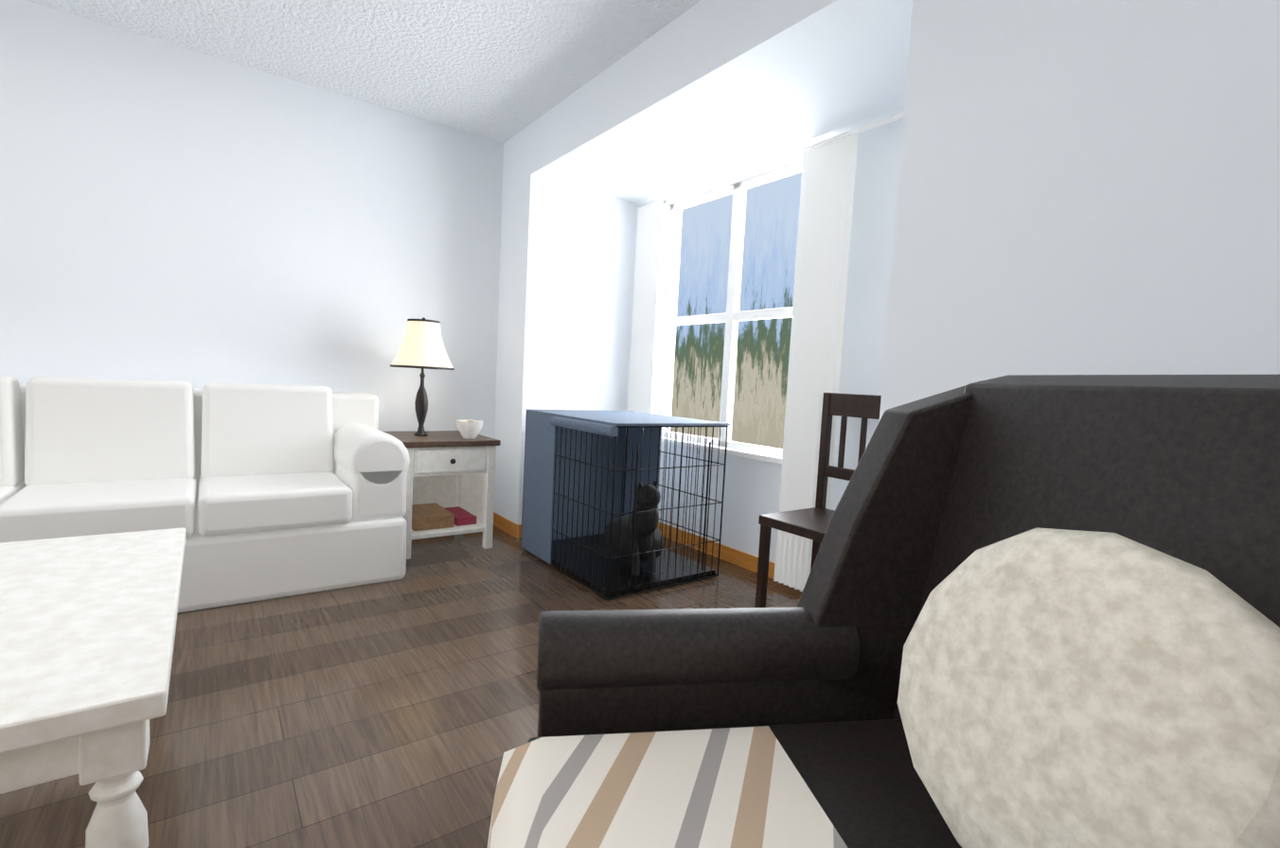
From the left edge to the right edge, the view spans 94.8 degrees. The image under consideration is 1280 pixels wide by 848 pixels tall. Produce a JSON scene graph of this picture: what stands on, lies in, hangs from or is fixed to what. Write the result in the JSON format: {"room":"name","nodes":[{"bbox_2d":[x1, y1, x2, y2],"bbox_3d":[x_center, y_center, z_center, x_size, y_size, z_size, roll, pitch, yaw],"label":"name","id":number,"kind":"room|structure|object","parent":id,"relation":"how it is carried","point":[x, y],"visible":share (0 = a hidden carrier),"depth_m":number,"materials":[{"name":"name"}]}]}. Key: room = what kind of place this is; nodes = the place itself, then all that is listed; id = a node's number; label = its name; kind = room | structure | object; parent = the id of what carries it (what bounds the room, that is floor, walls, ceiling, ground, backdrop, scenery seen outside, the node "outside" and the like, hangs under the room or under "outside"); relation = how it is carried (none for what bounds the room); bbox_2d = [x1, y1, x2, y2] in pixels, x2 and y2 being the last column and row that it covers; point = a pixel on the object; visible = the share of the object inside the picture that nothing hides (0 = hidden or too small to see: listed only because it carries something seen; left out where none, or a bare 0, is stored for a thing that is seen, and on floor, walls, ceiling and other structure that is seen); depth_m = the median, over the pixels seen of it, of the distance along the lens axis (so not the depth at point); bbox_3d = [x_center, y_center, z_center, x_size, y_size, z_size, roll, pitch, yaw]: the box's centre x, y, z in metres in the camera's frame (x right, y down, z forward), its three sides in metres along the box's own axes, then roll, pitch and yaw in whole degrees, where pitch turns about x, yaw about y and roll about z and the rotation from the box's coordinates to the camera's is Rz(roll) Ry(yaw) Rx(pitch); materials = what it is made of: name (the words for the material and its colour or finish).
{"room":"living room","nodes":[
{"label":"living room","id":0,"kind":"room"},
{"bbox_2d":[0,0,503,438],"bbox_3d":[-3.147,-0.576,2.356,5.380,2.500,0.120,0,5,-36],"label":"wall","id":1,"kind":"structure","parent":0,"point":[177,213],"depth_m":3.00,"materials":[{"name":"white paint"}]},
{"bbox_2d":[25,0,700,142],"bbox_3d":[-1.835,-1.692,0.674,5.500,0.100,4.170,0,5,-36],"label":"ceiling","id":2,"kind":"structure","parent":0,"point":[503,71],"depth_m":2.70,"materials":[{"name":"white paint"}]},
{"bbox_2d":[0,525,802,847],"bbox_3d":[-1.614,0.877,1.113,6.370,0.060,4.182,0,5,-36],"label":"floor","id":3,"kind":"structure","parent":0,"point":[401,713],"depth_m":1.74,"materials":[{"name":"brown wood"}]},
{"bbox_2d":[0,527,185,847],"bbox_3d":[-1.405,0.619,1.302,0.610,0.450,1.200,0,5,-36],"label":"coffee table","id":4,"kind":"object","parent":3,"relation":"on","point":[87,629],"visible":1,"depth_m":1.07,"materials":[{"name":"white wood"}]},
{"bbox_2d":[0,374,409,612],"bbox_3d":[-2.220,0.265,2.483,2.204,0.900,0.880,0,5,-36],"label":"sofa","id":5,"kind":"object","parent":3,"relation":"on","point":[257,491],"visible":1,"depth_m":2.53,"materials":[{"name":"white"}]},
{"bbox_2d":[383,430,500,559],"bbox_3d":[-1.193,0.383,3.449,0.540,0.632,0.566,0,5,-36],"label":"end table","id":6,"kind":"object","parent":3,"relation":"on","point":[450,485],"visible":0.67,"depth_m":3.35,"materials":[{"name":"white wood"}]},
{"bbox_2d":[390,317,454,436],"bbox_3d":[-1.245,-0.270,3.367,0.345,0.674,0.345,0,5,-36],"label":"lamp","id":7,"kind":"object","parent":6,"relation":"on","point":[422,346],"visible":1,"depth_m":3.27,"materials":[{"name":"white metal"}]},
{"bbox_2d":[456,419,482,439],"bbox_3d":[-0.977,0.030,3.374,0.146,0.102,0.150,0,5,-36],"label":"decorative bowl","id":8,"kind":"object","parent":6,"relation":"on","point":[469,429],"visible":1,"depth_m":3.33,"materials":[{"name":"white ceramic"}]},
{"bbox_2d":[520,409,730,600],"bbox_3d":[-0.123,0.359,3.209,0.746,0.808,0.914,0,5,-36],"label":"dog crate","id":9,"kind":"object","parent":3,"relation":"on","point":[586,472],"visible":0.96,"depth_m":3.19,"materials":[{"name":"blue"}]},
{"bbox_2d":[603,480,664,575],"bbox_3d":[-0.019,0.500,3.058,0.307,0.465,0.480,0,5,-36],"label":"dog","id":10,"kind":"object","parent":9,"relation":"in","point":[624,536],"visible":0.69,"depth_m":2.92},
{"bbox_2d":[754,392,881,607],"bbox_3d":[0.794,0.373,2.446,0.410,1.000,0.420,0,5,-36],"label":"chair","id":11,"kind":"object","parent":3,"relation":"on","point":[812,524],"visible":0.48,"depth_m":2.54,"materials":[{"name":"brown wood"}]},
{"bbox_2d":[487,374,1279,847],"bbox_3d":[0.256,0.455,0.638,0.860,1.055,0.781,2,4,-10],"label":"armchair","id":12,"kind":"object","parent":3,"relation":"on","point":[1037,612],"visible":1,"depth_m":0.66,"materials":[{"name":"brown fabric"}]},
{"bbox_2d":[487,726,894,847],"bbox_3d":[0.005,0.667,0.689,0.400,0.446,0.370,2,4,-10],"label":"throw","id":13,"kind":"object","parent":12,"relation":"on","point":[732,787],"depth_m":0.71,"materials":[{"name":"fabric"}]},
{"bbox_2d":[896,527,1279,847],"bbox_3d":[0.401,0.274,0.546,0.340,0.559,0.536,2,4,-10],"label":"pillow","id":14,"kind":"object","parent":12,"relation":"on","point":[1059,687],"depth_m":0.52,"materials":[{"name":"beige fabric"}]},
{"bbox_2d":[539,179,640,410],"bbox_3d":[-0.334,-0.543,3.908,0.750,2.500,0.120,0,5,-36],"label":"wall","id":15,"kind":"structure","parent":0,"point":[590,261],"depth_m":3.80,"materials":[{"name":"white paint"}]},
{"bbox_2d":[517,524,521,538],"bbox_3d":[-0.410,0.665,3.903,0.858,0.085,0.012,0,5,-36],"label":"baseboard","id":16,"kind":"structure","parent":15,"relation":"attached to","point":[519,531],"depth_m":3.64,"materials":[{"name":"brown wood"}]},
{"bbox_2d":[636,111,904,209],"bbox_3d":[0.678,-1.350,3.013,0.020,0.020,2.350,0,5,-36],"label":"curtain rod","id":17,"kind":"object","parent":15,"relation":"attached to","point":[844,134],"visible":0.61,"depth_m":2.94,"materials":[{"name":"white paint"}]},
{"bbox_2d":[627,199,663,413],"bbox_3d":[0.016,-0.370,3.911,0.026,2.130,0.260,0,5,-36],"label":"curtain","id":18,"kind":"object","parent":17,"relation":"hanging from","point":[648,257],"visible":0.6,"depth_m":3.87,"materials":[{"name":"white fabric"}]},
{"bbox_2d":[773,131,858,591],"bbox_3d":[0.831,-0.248,2.804,0.026,2.130,0.300,0,5,-36],"label":"curtain","id":19,"kind":"object","parent":17,"relation":"hanging from","point":[826,198],"visible":0.77,"depth_m":2.81,"materials":[{"name":"white fabric"}]},
{"bbox_2d":[549,0,913,204],"bbox_3d":[0.453,-1.430,2.838,0.750,0.100,2.370,0,5,-36],"label":"ceiling","id":20,"kind":"structure","parent":0,"point":[849,76],"depth_m":2.57,"materials":[{"name":"white paint"}]},
{"bbox_2d":[657,118,903,563],"bbox_3d":[0.752,-0.434,3.168,0.120,2.500,2.610,0,5,-36],"label":"wall","id":21,"kind":"structure","parent":0,"point":[752,491],"depth_m":2.75,"materials":[{"name":"white paint"}]},
{"bbox_2d":[657,521,774,579],"bbox_3d":[0.637,0.769,3.216,0.012,0.085,2.370,0,5,-36],"label":"baseboard","id":22,"kind":"structure","parent":21,"relation":"attached to","point":[740,559],"depth_m":3.42,"materials":[{"name":"brown wood"}]},
{"bbox_2d":[652,143,826,464],"bbox_3d":[0.510,-0.625,3.412,0.120,1.660,1.380,0,5,-36],"label":"window","id":23,"kind":"structure","parent":21,"relation":"in","point":[732,316],"depth_m":3.44,"materials":[{"name":"white paint"}]},
{"bbox_2d":[493,0,1279,537],"bbox_3d":[0.609,-0.350,1.895,0.120,2.500,5.338,0,5,-36],"label":"wall","id":24,"kind":"structure","parent":0,"point":[1089,186],"depth_m":1.37,"materials":[{"name":"white paint"}]},
{"bbox_2d":[493,512,517,537],"bbox_3d":[-0.888,0.647,3.818,0.012,0.085,0.420,0,5,-36],"label":"baseboard","id":25,"kind":"structure","parent":24,"relation":"attached to","point":[505,524],"depth_m":3.77,"materials":[{"name":"brown wood"}]},
{"label":"outside","id":26,"kind":"structure","parent":0,"visible":0},
{"bbox_2d":[670,172,801,448],"bbox_3d":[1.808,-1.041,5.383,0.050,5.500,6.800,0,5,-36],"label":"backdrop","id":27,"kind":"structure","parent":26,"point":[770,240],"depth_m":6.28,"materials":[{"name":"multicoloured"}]}
]}

